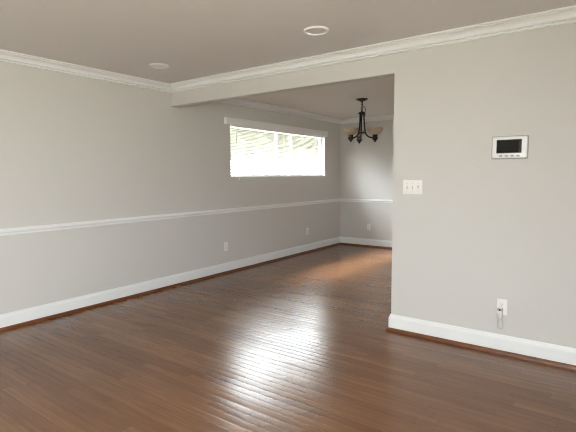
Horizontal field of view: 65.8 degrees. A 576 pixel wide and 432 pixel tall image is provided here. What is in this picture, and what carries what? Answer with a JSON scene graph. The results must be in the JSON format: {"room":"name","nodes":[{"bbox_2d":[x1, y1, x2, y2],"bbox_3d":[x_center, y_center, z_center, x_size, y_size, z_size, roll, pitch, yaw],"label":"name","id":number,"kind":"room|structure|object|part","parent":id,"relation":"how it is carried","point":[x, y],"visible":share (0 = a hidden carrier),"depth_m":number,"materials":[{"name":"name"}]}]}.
{"room":"empty living room","nodes":[
{"label":"empty living room","id":0,"kind":"room"},
{"bbox_2d":[0,61,339,314],"bbox_3d":[-1.843,-0.300,4.959,0.150,2.440,9.888,3,6,36],"label":"wall","id":1,"kind":"structure","parent":0,"point":[74,148],"depth_m":4.88,"materials":[{"name":"beige paint"}]},
{"bbox_2d":[0,49,170,92],"bbox_3d":[-3.013,-1.305,3.057,0.085,0.084,5.600,3,6,36],"label":"trim","id":2,"kind":"structure","parent":1,"relation":"attached to","point":[6,56],"depth_m":4.38,"materials":[{"name":"white wood"}]},
{"bbox_2d":[0,237,339,327],"bbox_3d":[-1.812,0.852,4.952,0.016,0.146,9.738,3,6,36],"label":"baseboard","id":3,"kind":"structure","parent":1,"relation":"attached to","point":[11,318],"depth_m":5.08,"materials":[{"name":"white wood"}]},
{"bbox_2d":[0,199,340,235],"bbox_3d":[-1.815,0.053,4.879,0.022,0.060,9.738,3,6,36],"label":"trim","id":4,"kind":"structure","parent":1,"relation":"attached to","point":[41,228],"depth_m":5.04,"materials":[{"name":"white wood"}]},
{"bbox_2d":[0,243,340,331],"bbox_3d":[-1.798,0.910,4.947,0.018,0.030,9.706,3,6,36],"label":"trim","id":5,"kind":"structure","parent":1,"relation":"attached to","point":[296,254],"depth_m":5.08,"materials":[{"name":"brown wood"}]},
{"bbox_2d":[224,242,227,250],"bbox_3d":[-0.869,0.428,6.230,0.009,0.120,0.074,3,6,36],"label":"wall outlet","id":6,"kind":"object","parent":1,"relation":"attached to","point":[225,243],"visible":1,"depth_m":6.23,"materials":[{"name":"white plastic"}]},
{"bbox_2d":[231,127,320,176],"bbox_3d":[-0.137,-1.018,7.298,0.050,0.740,2.540,3,6,36],"label":"window","id":7,"kind":"structure","parent":1,"relation":"in","point":[231,127],"depth_m":7.24,"materials":[{"name":"white plastic"}]},
{"bbox_2d":[224,117,327,179],"bbox_3d":[-0.081,-1.023,7.192,0.103,0.866,2.675,3,6,36],"label":"window blind","id":8,"kind":"object","parent":7,"relation":"attached to","point":[235,169],"visible":1,"depth_m":7.03,"materials":[{"name":"white plastic"}]},
{"bbox_3d":[-0.077,-0.664,7.292,0.024,0.020,2.488,3,6,36],"label":"rail","id":9,"kind":"part","parent":8,"relation":"part of","materials":[{"name":"white plastic"}]},
{"bbox_2d":[230,124,324,176],"bbox_3d":[-0.089,-1.015,7.263,0.070,0.740,2.540,3,6,36],"label":"trim","id":10,"kind":"structure","parent":1,"relation":"attached to","point":[323,145],"depth_m":8.24,"materials":[{"name":"white wood"}]},
{"bbox_2d":[220,98,341,123],"bbox_3d":[-0.122,-1.680,7.031,0.085,0.084,4.018,3,6,36],"label":"trim","id":11,"kind":"structure","parent":1,"relation":"attached to","point":[242,102],"depth_m":7.06,"materials":[{"name":"white wood"}]},
{"bbox_2d":[0,244,575,431],"bbox_3d":[0.207,1.091,3.506,5.300,0.100,10.038,3,6,36],"label":"floor","id":12,"kind":"structure","parent":0,"point":[302,342],"depth_m":3.14,"materials":[{"name":"brown wood"}]},
{"bbox_2d":[0,0,575,118],"bbox_3d":[0.190,-1.438,3.280,5.300,0.100,10.038,3,6,36],"label":"ceiling","id":13,"kind":"structure","parent":0,"point":[195,38],"depth_m":3.34,"materials":[{"name":"paint"}]},
{"bbox_2d":[149,63,168,68],"bbox_3d":[-1.263,-1.468,4.357,0.190,0.014,0.190,3,6,36],"label":"recessed light","id":14,"kind":"object","parent":13,"relation":"in","point":[152,65],"visible":1,"depth_m":4.34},
{"bbox_2d":[304,26,328,34],"bbox_3d":[0.211,-1.386,3.332,0.190,0.014,0.190,3,6,36],"label":"recessed light","id":15,"kind":"object","parent":13,"relation":"in","point":[312,30],"visible":1,"depth_m":3.33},
{"bbox_2d":[343,98,382,143],"bbox_3d":[1.082,-1.358,6.343,0.534,0.618,0.561,3,6,36],"label":"chandelier","id":16,"kind":"object","parent":13,"relation":"hanging from","point":[350,131],"visible":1,"depth_m":6.29,"materials":[{"name":"black metal"}]},
{"bbox_3d":[0.887,-1.194,6.288,0.220,0.092,0.220,-3,6,-30],"label":"lamp shade","id":17,"kind":"part","parent":16,"relation":"part of","materials":[{"name":"beige glass"}]},
{"bbox_3d":[0.963,-1.287,6.325,0.180,0.364,0.021,-3,6,-30],"label":"arm","id":18,"kind":"part","parent":16,"relation":"part of","materials":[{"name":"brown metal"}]},
{"bbox_3d":[1.153,-1.288,6.327,0.180,0.364,0.021,3,6,29],"label":"arm","id":19,"kind":"part","parent":16,"relation":"part of","materials":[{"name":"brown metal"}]},
{"bbox_3d":[1.230,-1.197,6.292,0.220,0.092,0.220,2,6,29],"label":"lamp shade","id":20,"kind":"part","parent":16,"relation":"part of","materials":[{"name":"beige glass"}]},
{"bbox_2d":[340,120,393,240],"bbox_3d":[2.219,-0.600,8.014,2.828,2.440,0.150,3,6,36],"label":"wall","id":21,"kind":"structure","parent":0,"point":[366,167],"depth_m":8.44,"materials":[{"name":"beige paint"}]},
{"bbox_2d":[340,237,391,246],"bbox_3d":[2.178,0.548,8.050,2.828,0.146,0.016,3,6,36],"label":"baseboard","id":22,"kind":"structure","parent":21,"relation":"attached to","point":[374,242],"depth_m":8.53,"materials":[{"name":"white wood"}]},
{"bbox_2d":[340,242,391,248],"bbox_3d":[2.168,0.607,8.041,2.796,0.030,0.018,3,6,36],"label":"trim","id":23,"kind":"structure","parent":21,"relation":"attached to","point":[340,242],"depth_m":8.50,"materials":[{"name":"brown wood"}]},
{"bbox_2d":[340,198,392,202],"bbox_3d":[2.171,-0.250,7.976,2.828,0.060,0.022,3,6,36],"label":"trim","id":24,"kind":"structure","parent":21,"relation":"attached to","point":[341,200],"depth_m":8.45,"materials":[{"name":"white wood"}]},
{"bbox_2d":[341,114,393,123],"bbox_3d":[2.142,-1.765,7.815,2.828,0.084,0.085,3,6,36],"label":"trim","id":25,"kind":"structure","parent":21,"relation":"attached to","point":[391,116],"depth_m":8.27,"materials":[{"name":"white wood"}]},
{"bbox_2d":[171,22,575,364],"bbox_3d":[0.658,-0.233,4.024,5.000,2.440,0.136,3,6,36],"label":"wall","id":26,"kind":"structure","parent":0,"point":[481,229],"depth_m":3.38,"materials":[{"name":"beige paint"}]},
{"bbox_2d":[170,5,575,92],"bbox_3d":[0.595,-1.399,3.843,5.000,0.084,0.085,3,6,36],"label":"trim","id":27,"kind":"structure","parent":26,"relation":"attached to","point":[564,15],"depth_m":3.61,"materials":[{"name":"white wood"}]},
{"bbox_2d":[403,180,421,193],"bbox_3d":[1.027,-0.239,3.678,0.163,0.116,0.021,3,6,36],"label":"light switch","id":28,"kind":"object","parent":26,"relation":"attached to","point":[409,186],"visible":1,"depth_m":3.68,"materials":[{"name":"white plastic"}]},
{"bbox_2d":[386,327,575,370],"bbox_3d":[1.746,1.038,3.257,2.190,0.030,0.018,3,6,36],"label":"trim","id":29,"kind":"structure","parent":26,"relation":"attached to","point":[452,342],"depth_m":3.41,"materials":[{"name":"brown wood"}]},
{"bbox_2d":[497,306,502,328],"bbox_3d":[1.591,0.766,3.338,0.045,0.172,0.040,3,6,36],"label":"plug","id":30,"kind":"object","parent":26,"relation":"attached to","point":[499,309],"visible":1,"depth_m":3.33,"materials":[{"name":"plastic"}]},
{"bbox_2d":[496,298,507,315],"bbox_3d":[1.609,0.684,3.349,0.074,0.120,0.009,3,6,36],"label":"wall outlet","id":31,"kind":"object","parent":26,"relation":"attached to","point":[502,303],"visible":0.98,"depth_m":3.34,"materials":[{"name":"white plastic"}]},
{"bbox_2d":[491,135,528,158],"bbox_3d":[1.606,-0.497,3.226,0.242,0.166,0.031,3,6,36],"label":"thermostat","id":32,"kind":"object","parent":26,"relation":"attached to","point":[503,147],"visible":1,"depth_m":3.21,"materials":[{"name":"grey plastic"}]},
{"label":"outside","id":33,"kind":"structure","parent":0,"visible":0},
{"bbox_3d":[-1.386,1.416,5.602,180.000,0.100,120.000,3,6,36],"label":"ground","id":34,"kind":"structure","parent":33,"visible":0},
{"bbox_2d":[230,127,317,170],"bbox_3d":[-17.744,-4.210,18.530,6.548,9.037,81.147,3,6,36],"label":"tree line","id":35,"kind":"object","parent":34,"relation":"on","point":[230,127],"visible":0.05,"depth_m":39.53,"materials":[{"name":"green plant"}]}
]}

